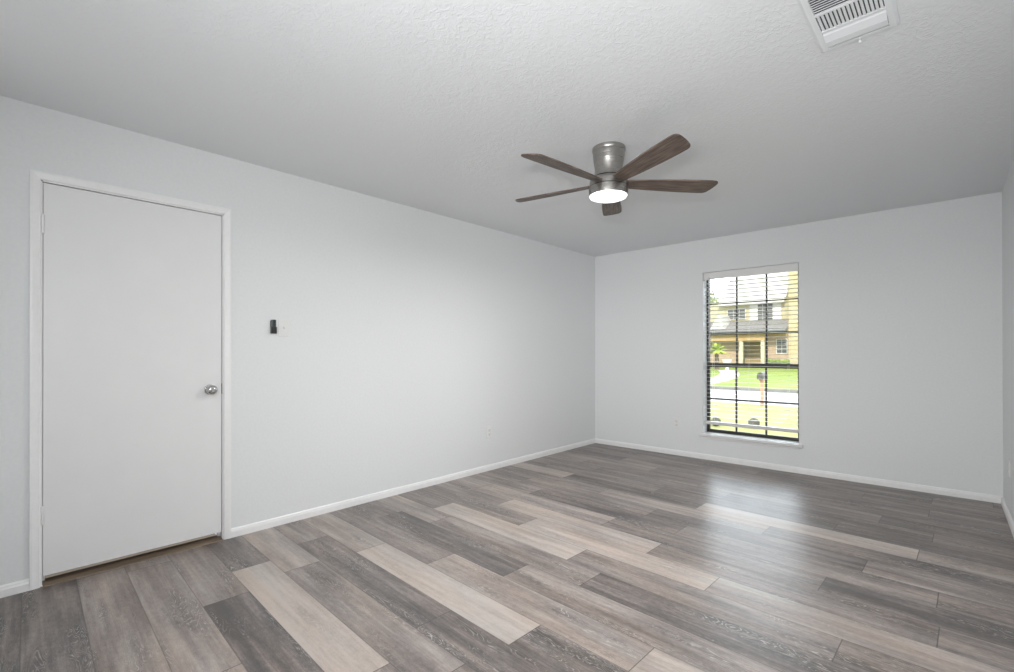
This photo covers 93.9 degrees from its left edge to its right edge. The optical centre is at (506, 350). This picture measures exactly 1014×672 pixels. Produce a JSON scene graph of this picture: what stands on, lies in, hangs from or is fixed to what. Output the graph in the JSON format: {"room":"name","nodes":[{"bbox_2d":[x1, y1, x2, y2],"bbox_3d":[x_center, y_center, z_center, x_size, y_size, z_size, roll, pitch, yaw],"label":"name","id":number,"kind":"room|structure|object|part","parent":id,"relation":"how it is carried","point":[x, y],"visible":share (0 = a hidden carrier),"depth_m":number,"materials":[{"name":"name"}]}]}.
{"room":"empty bedroom","nodes":[
{"label":"empty bedroom","id":0,"kind":"room"},
{"bbox_2d":[0,96,594,585],"bbox_3d":[-0.814,-0.020,4.227,0.190,2.440,5.980,0,0,43],"label":"wall","id":1,"kind":"structure","parent":0,"point":[414,333],"depth_m":3.61,"materials":[{"name":"paint"}]},
{"bbox_2d":[29,169,230,590],"bbox_3d":[-2.150,0.144,2.769,0.205,2.107,0.910,0,0,43],"label":"door frame","id":2,"kind":"structure","parent":1,"relation":"attached to","point":[36,176],"depth_m":2.41,"materials":[{"name":"paint"}]},
{"bbox_2d":[41,183,221,575],"bbox_3d":[-2.089,0.144,2.699,0.099,2.010,0.838,0,0,43],"label":"door","id":3,"kind":"structure","parent":1,"relation":"in","point":[132,385],"depth_m":2.66,"materials":[{"name":"paint"}]},
{"bbox_3d":[-1.830,0.242,2.937,0.043,0.061,0.061,0,0,43],"label":"knob","id":4,"kind":"part","parent":3,"relation":"part of","materials":[{"name":"silver metal"}]},
{"bbox_2d":[270,320,276,333],"bbox_3d":[-1.592,-0.166,3.229,0.023,0.095,0.036,0,0,43],"label":"remote","id":5,"kind":"object","parent":1,"relation":"attached to","point":[273,329],"visible":1,"depth_m":3.22,"materials":[{"name":"black plastic"}]},
{"bbox_2d":[278,319,288,336],"bbox_3d":[-1.545,-0.159,3.284,0.017,0.118,0.072,0,0,43],"label":"light switch","id":6,"kind":"object","parent":1,"relation":"attached to","point":[283,325],"visible":1,"depth_m":3.28,"materials":[{"name":"white plastic"}]},
{"bbox_2d":[0,439,595,597],"bbox_3d":[-0.738,1.171,4.154,0.013,0.057,5.600,0,0,43],"label":"baseboard","id":7,"kind":"structure","parent":1,"relation":"attached to","point":[21,586],"depth_m":3.70,"materials":[{"name":"paint"}]},
{"bbox_2d":[487,426,491,437],"bbox_3d":[-0.178,0.818,4.764,0.010,0.116,0.072,0,0,43],"label":"power outlet","id":8,"kind":"object","parent":1,"relation":"attached to","point":[489,429],"visible":1,"depth_m":4.76,"materials":[{"name":"white plastic"}]},
{"bbox_2d":[0,0,1013,256],"bbox_3d":[0.614,-1.305,2.909,4.083,0.120,5.980,0,0,43],"label":"ceiling","id":9,"kind":"structure","parent":0,"point":[434,106],"depth_m":2.33,"materials":[{"name":"white paint"}]},
{"bbox_2d":[515,134,717,215],"bbox_3d":[0.584,-1.090,2.917,1.266,0.316,1.270,0,0,43],"label":"ceiling fan","id":10,"kind":"object","parent":9,"relation":"hanging from","point":[609,185],"visible":1,"depth_m":2.83,"materials":[{"name":"wood"},{"name":"brushed nickel"},{"name":"frosted white glass"}]},
{"bbox_3d":[0.306,-1.031,3.115,0.584,0.008,0.137,1,12,33],"label":"blade","id":11,"kind":"part","parent":10,"relation":"part of","materials":[{"name":"brown wood"}]},
{"bbox_3d":[0.331,-1.032,2.672,0.584,0.008,0.137,1,12,-39],"label":"blade","id":12,"kind":"part","parent":10,"relation":"part of","materials":[{"name":"brown wood"}]},
{"bbox_3d":[0.719,-1.026,3.276,0.137,0.008,0.584,-12,-3,14],"label":"blade","id":13,"kind":"part","parent":10,"relation":"part of","materials":[{"name":"brown wood"}]},
{"bbox_3d":[0.760,-1.028,2.560,0.137,0.008,0.584,14,-5,-21],"label":"blade","id":14,"kind":"part","parent":10,"relation":"part of","materials":[{"name":"brown wood"}]},
{"bbox_3d":[0.999,-1.024,2.932,0.584,0.008,0.137,1,-12,-3],"label":"blade","id":15,"kind":"part","parent":10,"relation":"part of","materials":[{"name":"brown wood"}]},
{"bbox_2d":[797,0,899,52],"bbox_3d":[1.245,-1.234,1.724,0.253,0.030,0.464,0,0,44],"label":"ceiling vent","id":16,"kind":"object","parent":9,"relation":"in","point":[833,24],"visible":1,"depth_m":1.77,"materials":[{"name":"white metal"}]},
{"bbox_3d":[1.342,-1.238,1.825,0.194,0.017,0.110,0,0,44],"label":"deflector plate","id":17,"kind":"part","parent":16,"relation":"part of","materials":[{"name":"white metal"}]},
{"bbox_2d":[0,443,1013,671],"bbox_3d":[0.617,1.205,2.902,3.703,0.020,5.600,0,0,43],"label":"floor","id":18,"kind":"structure","parent":0,"point":[595,557],"depth_m":2.43,"materials":[{"name":"laminate"}]},
{"bbox_2d":[42,535,222,586],"bbox_3d":[-2.112,1.191,2.732,0.106,0.012,0.816,0,0,43],"label":"threshold","id":19,"kind":"object","parent":18,"relation":"on","point":[84,572],"visible":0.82,"depth_m":2.67,"materials":[{"name":"brown wood"}]},
{"bbox_2d":[595,192,1002,495],"bbox_3d":[2.581,0.179,5.030,3.703,2.840,0.190,0,0,43],"label":"wall","id":20,"kind":"structure","parent":0,"point":[901,326],"depth_m":4.34,"materials":[{"name":"paint"}]},
{"bbox_2d":[674,418,679,427],"bbox_3d":[1.960,0.832,5.468,0.072,0.116,0.010,0,0,43],"label":"power outlet","id":21,"kind":"object","parent":20,"relation":"attached to","point":[676,420],"visible":1,"depth_m":5.46,"materials":[{"name":"white plastic"}]},
{"bbox_2d":[699,432,802,449],"bbox_3d":[2.551,0.927,4.990,0.998,0.033,0.154,0,0,43],"label":"window sill","id":22,"kind":"structure","parent":20,"relation":"attached to","point":[706,434],"depth_m":4.93,"materials":[{"name":"paint"}]},
{"bbox_2d":[707,272,798,441],"bbox_3d":[2.620,0.020,5.067,0.928,1.779,0.070,0,0,43],"label":"window","id":23,"kind":"structure","parent":20,"relation":"in","point":[736,365],"depth_m":5.11,"materials":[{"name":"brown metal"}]},
{"bbox_2d":[703,263,798,432],"bbox_3d":[2.543,-0.028,4.982,0.918,1.679,0.078,0,0,43],"label":"window blind","id":24,"kind":"object","parent":23,"relation":"attached to","point":[749,272],"visible":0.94,"depth_m":4.95,"materials":[{"name":"white plastic"}]},
{"bbox_3d":[2.283,-0.011,5.238,0.002,1.614,0.056,0,0,43],"label":"ladder cord","id":25,"kind":"part","parent":24,"relation":"part of","materials":[{"name":"white fabric"}]},
{"bbox_3d":[2.551,0.795,4.988,0.906,0.034,0.052,0,0,43],"label":"rail","id":26,"kind":"part","parent":24,"relation":"part of","materials":[{"name":"white plastic"}]},
{"bbox_3d":[2.623,-0.338,5.081,0.892,1.003,0.022,0,0,43],"label":"sash","id":27,"kind":"part","parent":23,"relation":"part of","materials":[{"name":"clear glass"}]},
{"bbox_3d":[2.608,0.520,5.061,0.892,0.749,0.023,0,0,43],"label":"sash","id":28,"kind":"part","parent":23,"relation":"part of","materials":[{"name":"brown metal"}]},
{"bbox_2d":[595,438,1001,503],"bbox_3d":[2.513,1.170,4.953,3.703,0.057,0.013,0,0,43],"label":"baseboard","id":29,"kind":"structure","parent":20,"relation":"attached to","point":[881,482],"depth_m":4.49,"materials":[{"name":"paint"}]},
{"bbox_2d":[1002,159,1013,521],"bbox_3d":[2.045,-0.020,1.584,0.190,2.460,5.980,0,0,43],"label":"wall","id":30,"kind":"structure","parent":0,"point":[1008,189],"depth_m":3.36,"materials":[{"name":"paint"}]},
{"bbox_2d":[1001,496,1013,537],"bbox_3d":[1.972,1.161,1.649,0.013,0.057,5.600,0,0,43],"label":"baseboard","id":31,"kind":"structure","parent":30,"relation":"attached to","point":[1003,503],"depth_m":3.31,"materials":[{"name":"paint"}]},
{"bbox_2d":[1008,459,1009,476],"bbox_3d":[3.508,0.817,3.310,0.010,0.116,0.072,0,0,43],"label":"power outlet","id":32,"kind":"object","parent":30,"relation":"attached to","point":[1008,459],"visible":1,"depth_m":3.29,"materials":[{"name":"white plastic"}]},
{"label":"outside","id":33,"kind":"structure","parent":0,"visible":0},
{"bbox_2d":[711,367,797,389],"bbox_3d":[19.120,1.449,40.373,100.000,0.700,45.450,0,0,43],"label":"lawn","id":34,"kind":"structure","parent":33,"point":[752,382],"depth_m":23.95,"materials":[{"name":"green plant"}]},
{"bbox_2d":[710,291,718,302],"bbox_3d":[24.924,-3.370,60.552,4.820,9.325,4.791,0,0,43],"label":"tree","id":35,"kind":"object","parent":34,"relation":"on","point":[713,292],"visible":0.05,"depth_m":59.55,"materials":[{"name":"green plant"}]},
{"bbox_2d":[711,343,728,369],"bbox_3d":[15.081,0.376,34.192,1.792,2.057,1.908,0,0,26],"label":"palm tree","id":36,"kind":"object","parent":34,"relation":"on","point":[717,349],"visible":0.81,"depth_m":34.02,"materials":[{"name":"green plant"}]},
{"bbox_2d":[710,271,797,363],"bbox_3d":[22.323,-3.380,43.120,25.000,9.989,13.480,0,0,43],"label":"house","id":37,"kind":"structure","parent":34,"relation":"on","point":[746,354],"depth_m":39.19,"materials":[{"name":"beige brick"}]},
{"bbox_3d":[19.280,0.986,37.127,1.132,0.730,0.060,0,0,43],"label":"porch railing","id":38,"kind":"part","parent":37,"relation":"part of","materials":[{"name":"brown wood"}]},
{"bbox_2d":[750,304,756,319],"bbox_3d":[20.817,-3.225,40.027,0.583,1.646,0.064,0,0,43],"label":"shutter","id":39,"kind":"object","parent":37,"relation":"hanging from","point":[751,306],"depth_m":40.00,"materials":[{"name":"white paint"}]},
{"bbox_3d":[20.512,0.281,39.210,1.000,2.050,0.070,0,0,43],"label":"door","id":40,"kind":"part","parent":37,"relation":"part of","materials":[{"name":"beige paint"}]},
{"bbox_2d":[773,303,780,318],"bbox_3d":[22.144,-3.230,38.800,0.577,1.646,0.064,0,0,43],"label":"shutter","id":41,"kind":"object","parent":37,"relation":"hanging from","point":[774,304],"depth_m":38.78,"materials":[{"name":"white paint"}]},
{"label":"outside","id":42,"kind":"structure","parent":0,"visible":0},
{"bbox_2d":[711,401,797,437],"bbox_3d":[2.544,1.667,11.395,55.000,0.300,9.110,0,0,43],"label":"lawn","id":43,"kind":"structure","parent":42,"point":[726,407],"depth_m":10.93,"materials":[{"name":"green plant"}]},
{"bbox_2d":[711,417,720,425],"bbox_3d":[4.204,1.425,9.527,0.187,0.189,0.190,0,0,43],"label":"garden stone","id":44,"kind":"object","parent":43,"relation":"on","point":[716,418],"visible":0.59,"depth_m":9.47,"materials":[{"name":"grey stone"}]},
{"bbox_2d":[748,418,759,424],"bbox_3d":[4.839,1.415,9.280,0.205,0.204,0.210,0,0,43],"label":"garden stone","id":45,"kind":"object","parent":43,"relation":"on","point":[750,422],"visible":0.59,"depth_m":9.21,"materials":[{"name":"grey stone"}]},
{"bbox_2d":[757,372,767,405],"bbox_3d":[7.050,1.042,13.066,0.178,1.047,0.420,0,0,43],"label":"mailbox","id":46,"kind":"object","parent":43,"relation":"on","point":[761,375],"visible":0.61,"depth_m":13.01,"materials":[{"name":"grey"}]},
{"bbox_3d":[7.040,1.173,13.060,0.080,0.787,0.280,0,0,43],"label":"post","id":47,"kind":"part","parent":46,"relation":"part of","materials":[{"name":"brown wood"}]},
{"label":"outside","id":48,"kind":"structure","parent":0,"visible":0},
{"bbox_2d":[711,389,797,406],"bbox_3d":[1.826,1.716,21.666,100.000,0.300,5.000,0,0,43],"label":"street","id":49,"kind":"structure","parent":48,"point":[727,394],"depth_m":16.04,"materials":[{"name":"concrete"}]},
{"bbox_2d":[711,386,797,392],"bbox_3d":[3.608,1.649,23.594,100.000,0.400,0.250,0,0,43],"label":"curb","id":50,"kind":"object","parent":49,"relation":"on","point":[712,387],"depth_m":18.09,"materials":[{"name":"concrete"}]},
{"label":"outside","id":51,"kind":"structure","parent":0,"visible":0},
{"bbox_2d":[711,370,739,383],"bbox_3d":[11.894,1.430,26.511,1.902,0.212,15.624,0,0,30],"label":"front walk","id":52,"kind":"structure","parent":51,"point":[723,376],"depth_m":25.81,"materials":[{"name":"concrete"}]},
{"bbox_2d":[722,359,731,371],"bbox_3d":[14.318,0.958,30.820,0.600,0.860,0.600,0,0,43],"label":"urn","id":53,"kind":"object","parent":52,"relation":"on","point":[723,360],"visible":0.73,"depth_m":30.66,"materials":[{"name":"white paint"}]}
]}

